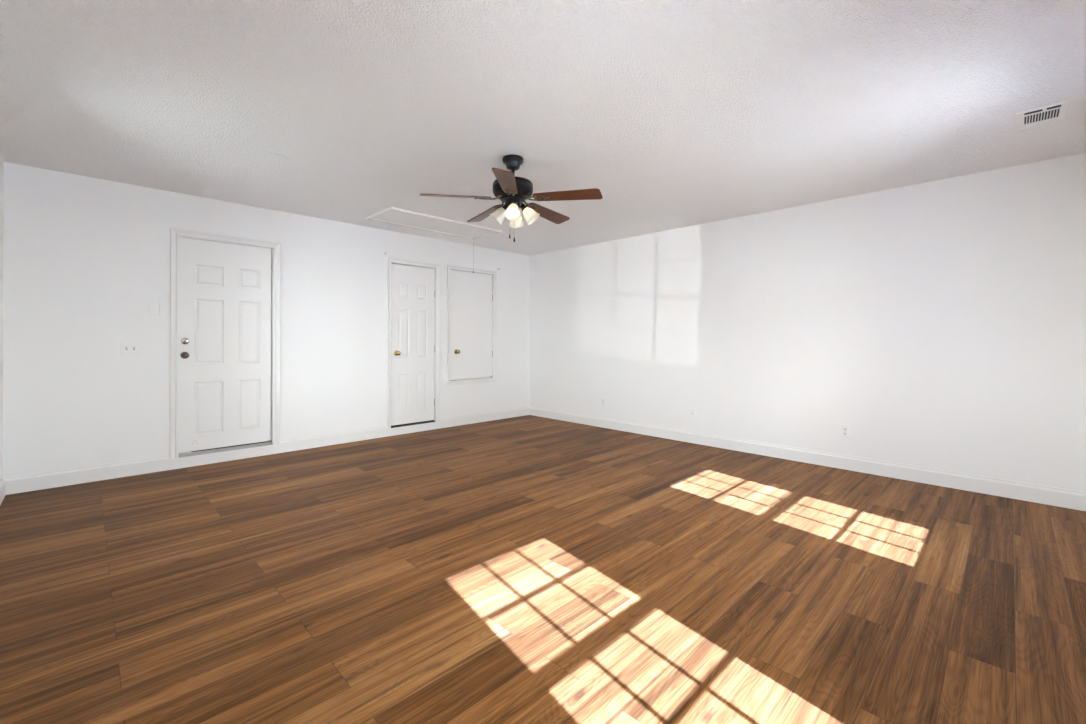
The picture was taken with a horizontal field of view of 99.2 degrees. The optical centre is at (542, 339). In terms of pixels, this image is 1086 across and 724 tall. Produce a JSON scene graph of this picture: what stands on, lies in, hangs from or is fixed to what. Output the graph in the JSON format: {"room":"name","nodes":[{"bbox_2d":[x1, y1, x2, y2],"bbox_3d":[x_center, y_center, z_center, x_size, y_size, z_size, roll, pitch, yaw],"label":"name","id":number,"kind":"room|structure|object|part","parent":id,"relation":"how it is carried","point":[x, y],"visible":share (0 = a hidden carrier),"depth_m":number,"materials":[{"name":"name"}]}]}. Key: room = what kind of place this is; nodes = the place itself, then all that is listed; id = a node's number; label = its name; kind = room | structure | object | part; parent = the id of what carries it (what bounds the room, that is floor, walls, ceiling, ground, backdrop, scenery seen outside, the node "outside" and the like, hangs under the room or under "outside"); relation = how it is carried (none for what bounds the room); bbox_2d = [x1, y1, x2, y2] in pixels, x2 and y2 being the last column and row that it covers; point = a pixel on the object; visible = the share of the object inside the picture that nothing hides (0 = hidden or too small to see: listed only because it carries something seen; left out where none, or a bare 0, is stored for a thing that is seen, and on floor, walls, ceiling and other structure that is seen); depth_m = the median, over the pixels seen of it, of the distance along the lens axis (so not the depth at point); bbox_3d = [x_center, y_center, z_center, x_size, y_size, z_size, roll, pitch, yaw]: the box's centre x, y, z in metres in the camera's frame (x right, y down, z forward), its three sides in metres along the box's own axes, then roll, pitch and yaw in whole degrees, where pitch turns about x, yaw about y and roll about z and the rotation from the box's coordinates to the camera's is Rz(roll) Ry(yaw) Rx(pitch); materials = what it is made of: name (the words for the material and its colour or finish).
{"room":"empty living room","nodes":[
{"label":"empty living room","id":0,"kind":"room"},
{"bbox_2d":[0,155,3,480],"bbox_3d":[-1.984,-0.075,1.309,0.120,2.440,5.720,0,0,-45],"label":"wall","id":1,"kind":"structure","parent":0,"point":[1,159],"depth_m":3.32,"materials":[{"name":"paint"}]},
{"bbox_2d":[0,478,5,504],"bbox_3d":[-1.977,1.081,1.395,0.016,0.128,5.586,0,0,-45],"label":"baseboard","id":2,"kind":"structure","parent":1,"relation":"attached to","point":[2,482],"depth_m":3.29,"materials":[{"name":"paint"}]},
{"bbox_2d":[3,162,529,476],"bbox_3d":[-2.138,-0.075,5.300,5.515,2.440,0.170,0,0,-45],"label":"wall","id":3,"kind":"structure","parent":0,"point":[84,258],"depth_m":3.95,"materials":[{"name":"paint"}]},
{"bbox_2d":[121,342,138,354],"bbox_3d":[-3.454,0.074,3.868,0.116,0.108,0.016,0,0,-45],"label":"light switch","id":4,"kind":"object","parent":3,"relation":"attached to","point":[127,348],"visible":1,"depth_m":3.87,"materials":[{"name":"white plastic"}]},
{"bbox_2d":[148,301,159,313],"bbox_3d":[-3.348,-0.278,3.978,0.074,0.106,0.008,0,0,-45],"label":"blank wall plate","id":5,"kind":"object","parent":3,"relation":"attached to","point":[153,306],"visible":1,"depth_m":3.98,"materials":[{"name":"paint"}]},
{"bbox_2d":[169,228,280,458],"bbox_3d":[-2.977,0.034,4.374,0.870,2.026,0.103,0,0,-45],"label":"door","id":6,"kind":"structure","parent":3,"relation":"in","point":[225,290],"depth_m":4.36,"materials":[{"name":"paint"}]},
{"bbox_3d":[-3.197,0.141,4.131,0.062,0.062,0.067,0,0,-45],"label":"knob","id":7,"kind":"part","parent":6,"relation":"part of","materials":[{"name":"grey metal"}]},
{"bbox_2d":[3,406,528,494],"bbox_3d":[-2.081,1.081,5.228,5.261,0.128,0.018,0,0,-45],"label":"baseboard","id":8,"kind":"structure","parent":3,"relation":"attached to","point":[64,477],"depth_m":4.27,"materials":[{"name":"paint"}]},
{"bbox_2d":[386,257,439,428],"bbox_3d":[-1.597,0.042,5.718,0.711,2.022,0.117,0,0,-45],"label":"door","id":9,"kind":"structure","parent":3,"relation":"in","point":[411,323],"depth_m":5.71,"materials":[{"name":"paint"}]},
{"bbox_2d":[445,265,498,384],"bbox_3d":[-0.968,-0.188,6.336,0.875,1.578,0.123,0,0,-45],"label":"door","id":10,"kind":"structure","parent":3,"relation":"in","point":[470,353],"depth_m":6.33,"materials":[{"name":"paint"}]},
{"bbox_3d":[-0.977,0.551,6.342,0.875,0.016,0.105,0,0,-45],"label":"sill","id":11,"kind":"part","parent":10,"relation":"part of","materials":[{"name":"paint"}]},
{"bbox_2d":[0,415,1085,723],"bbox_3d":[-0.131,1.212,3.267,5.515,0.120,5.890,0,0,-45],"label":"floor","id":12,"kind":"structure","parent":0,"point":[527,569],"depth_m":2.09,"materials":[{"name":"brown wood"}]},
{"bbox_2d":[0,0,1085,255],"bbox_3d":[-0.121,-1.338,3.267,5.515,0.100,5.890,0,0,-45],"label":"ceiling","id":13,"kind":"structure","parent":0,"point":[681,113],"depth_m":2.46,"materials":[{"name":"white paint"}]},
{"bbox_2d":[267,153,287,160],"bbox_3d":[-1.881,-1.292,3.271,0.110,0.007,0.090,0,0,-45],"label":"cover plate","id":14,"kind":"object","parent":13,"relation":"attached to","point":[271,155],"visible":1,"depth_m":3.27,"materials":[{"name":"white plastic"}]},
{"bbox_2d":[366,207,501,272],"bbox_3d":[-1.183,-1.064,5.195,1.400,0.457,0.573,0,0,-45],"label":"attic hatch","id":15,"kind":"object","parent":13,"relation":"attached to","point":[394,216],"visible":1,"depth_m":5.12,"materials":[{"name":"paint"}]},
{"bbox_3d":[-1.182,-1.288,5.195,1.340,0.009,0.513,0,0,-45],"label":"hatch panel","id":16,"kind":"part","parent":15,"relation":"part of","materials":[{"name":"paint"}]},
{"bbox_3d":[-1.182,-1.282,5.195,1.400,0.021,0.573,0,0,-45],"label":"hatch trim","id":17,"kind":"part","parent":15,"relation":"part of","materials":[{"name":"paint"}]},
{"bbox_3d":[-0.871,-1.073,5.798,0.004,0.421,0.003,0,0,-45],"label":"pull cord","id":18,"kind":"part","parent":15,"relation":"part of","materials":[{"name":"fabric"}]},
{"bbox_2d":[420,154,602,241],"bbox_3d":[-0.209,-0.992,3.321,1.224,0.596,1.233,0,0,-45],"label":"ceiling fan","id":19,"kind":"object","parent":13,"relation":"hanging from","point":[512,190],"visible":1,"depth_m":3.22,"materials":[{"name":"brown wood"}]},
{"bbox_3d":[-0.597,-0.985,3.175,0.482,0.007,0.132,-3,13,-16],"label":"blade","id":20,"kind":"part","parent":19,"relation":"part of","materials":[{"name":"brown wood"}]},
{"bbox_3d":[-0.440,-0.985,3.616,0.132,0.007,0.482,-15,6,-34],"label":"blade","id":21,"kind":"part","parent":19,"relation":"part of","materials":[{"name":"brown wood"}]},
{"bbox_3d":[-0.326,-0.881,3.291,0.114,0.128,0.117,0,0,-45],"label":"lamp shade","id":22,"kind":"part","parent":19,"relation":"part of","materials":[{"name":"white glass"}]},
{"bbox_3d":[-0.226,-0.984,2.889,0.132,0.007,0.482,13,3,1],"label":"blade","id":23,"kind":"part","parent":19,"relation":"part of","materials":[{"name":"brown wood"}]},
{"bbox_3d":[-0.205,-0.880,3.162,0.117,0.128,0.114,0,0,-45],"label":"lamp shade","id":24,"kind":"part","parent":19,"relation":"part of","materials":[{"name":"white glass"}]},
{"bbox_3d":[-0.197,-0.880,3.412,0.117,0.128,0.114,0,0,-45],"label":"lamp shade","id":25,"kind":"part","parent":19,"relation":"part of","materials":[{"name":"white glass"}]},
{"bbox_2d":[520,203,527,211],"bbox_3d":[-0.134,-0.940,3.285,0.054,0.062,0.055,0,0,-45],"label":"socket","id":26,"kind":"object","parent":19,"relation":"attached to","point":[524,208],"depth_m":3.27,"materials":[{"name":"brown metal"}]},
{"bbox_3d":[-0.076,-0.880,3.283,0.114,0.128,0.117,0,0,-45],"label":"lamp shade","id":27,"kind":"part","parent":19,"relation":"part of","materials":[{"name":"white glass"}]},
{"bbox_3d":[0.028,-0.983,3.603,0.132,0.007,0.482,-15,-12,36],"label":"blade","id":28,"kind":"part","parent":19,"relation":"part of","materials":[{"name":"brown wood"}]},
{"bbox_3d":[0.160,-0.982,3.154,0.482,0.007,0.132,3,-12,20],"label":"blade","id":29,"kind":"part","parent":19,"relation":"part of","materials":[{"name":"brown wood"}]},
{"bbox_2d":[1016,100,1070,130],"bbox_3d":[2.846,-1.273,2.639,0.299,0.009,0.203,0,0,-45],"label":"ceiling vent","id":30,"kind":"object","parent":13,"relation":"in","point":[1057,112],"visible":1,"depth_m":2.63,"materials":[{"name":"white metal"}]},
{"bbox_3d":[2.779,-1.274,2.572,0.054,0.003,0.139,0,0,-45],"label":"damper lever","id":31,"kind":"part","parent":30,"relation":"part of","materials":[{"name":"white metal"}]},
{"bbox_2d":[529,153,1085,491],"bbox_3d":[1.851,-0.061,5.104,0.120,2.440,5.720,0,0,-45],"label":"wall","id":32,"kind":"structure","parent":0,"point":[942,322],"depth_m":4.07,"materials":[{"name":"paint"}]},
{"bbox_2d":[601,397,605,405],"bbox_3d":[0.793,0.817,6.079,0.009,0.114,0.074,0,0,-45],"label":"wall outlet","id":33,"kind":"object","parent":32,"relation":"attached to","point":[603,400],"visible":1,"depth_m":6.07,"materials":[{"name":"white plastic"}]},
{"bbox_2d":[690,408,695,418],"bbox_3d":[1.678,0.826,5.180,0.016,0.112,0.074,0,0,-45],"label":"cable wall plate","id":34,"kind":"object","parent":32,"relation":"attached to","point":[692,410],"visible":1,"depth_m":5.17,"materials":[{"name":"white plastic"}]},
{"bbox_2d":[529,406,1085,510],"bbox_3d":[1.756,1.095,5.099,0.016,0.128,5.600,0,0,-45],"label":"baseboard","id":35,"kind":"structure","parent":32,"relation":"attached to","point":[1060,497],"depth_m":4.06,"materials":[{"name":"paint"}]},
{"bbox_2d":[840,424,849,437],"bbox_3d":[2.709,0.822,4.143,0.009,0.114,0.074,0,0,-45],"label":"wall outlet","id":36,"kind":"object","parent":32,"relation":"attached to","point":[844,429],"visible":1,"depth_m":4.14,"materials":[{"name":"white plastic"}]}
]}

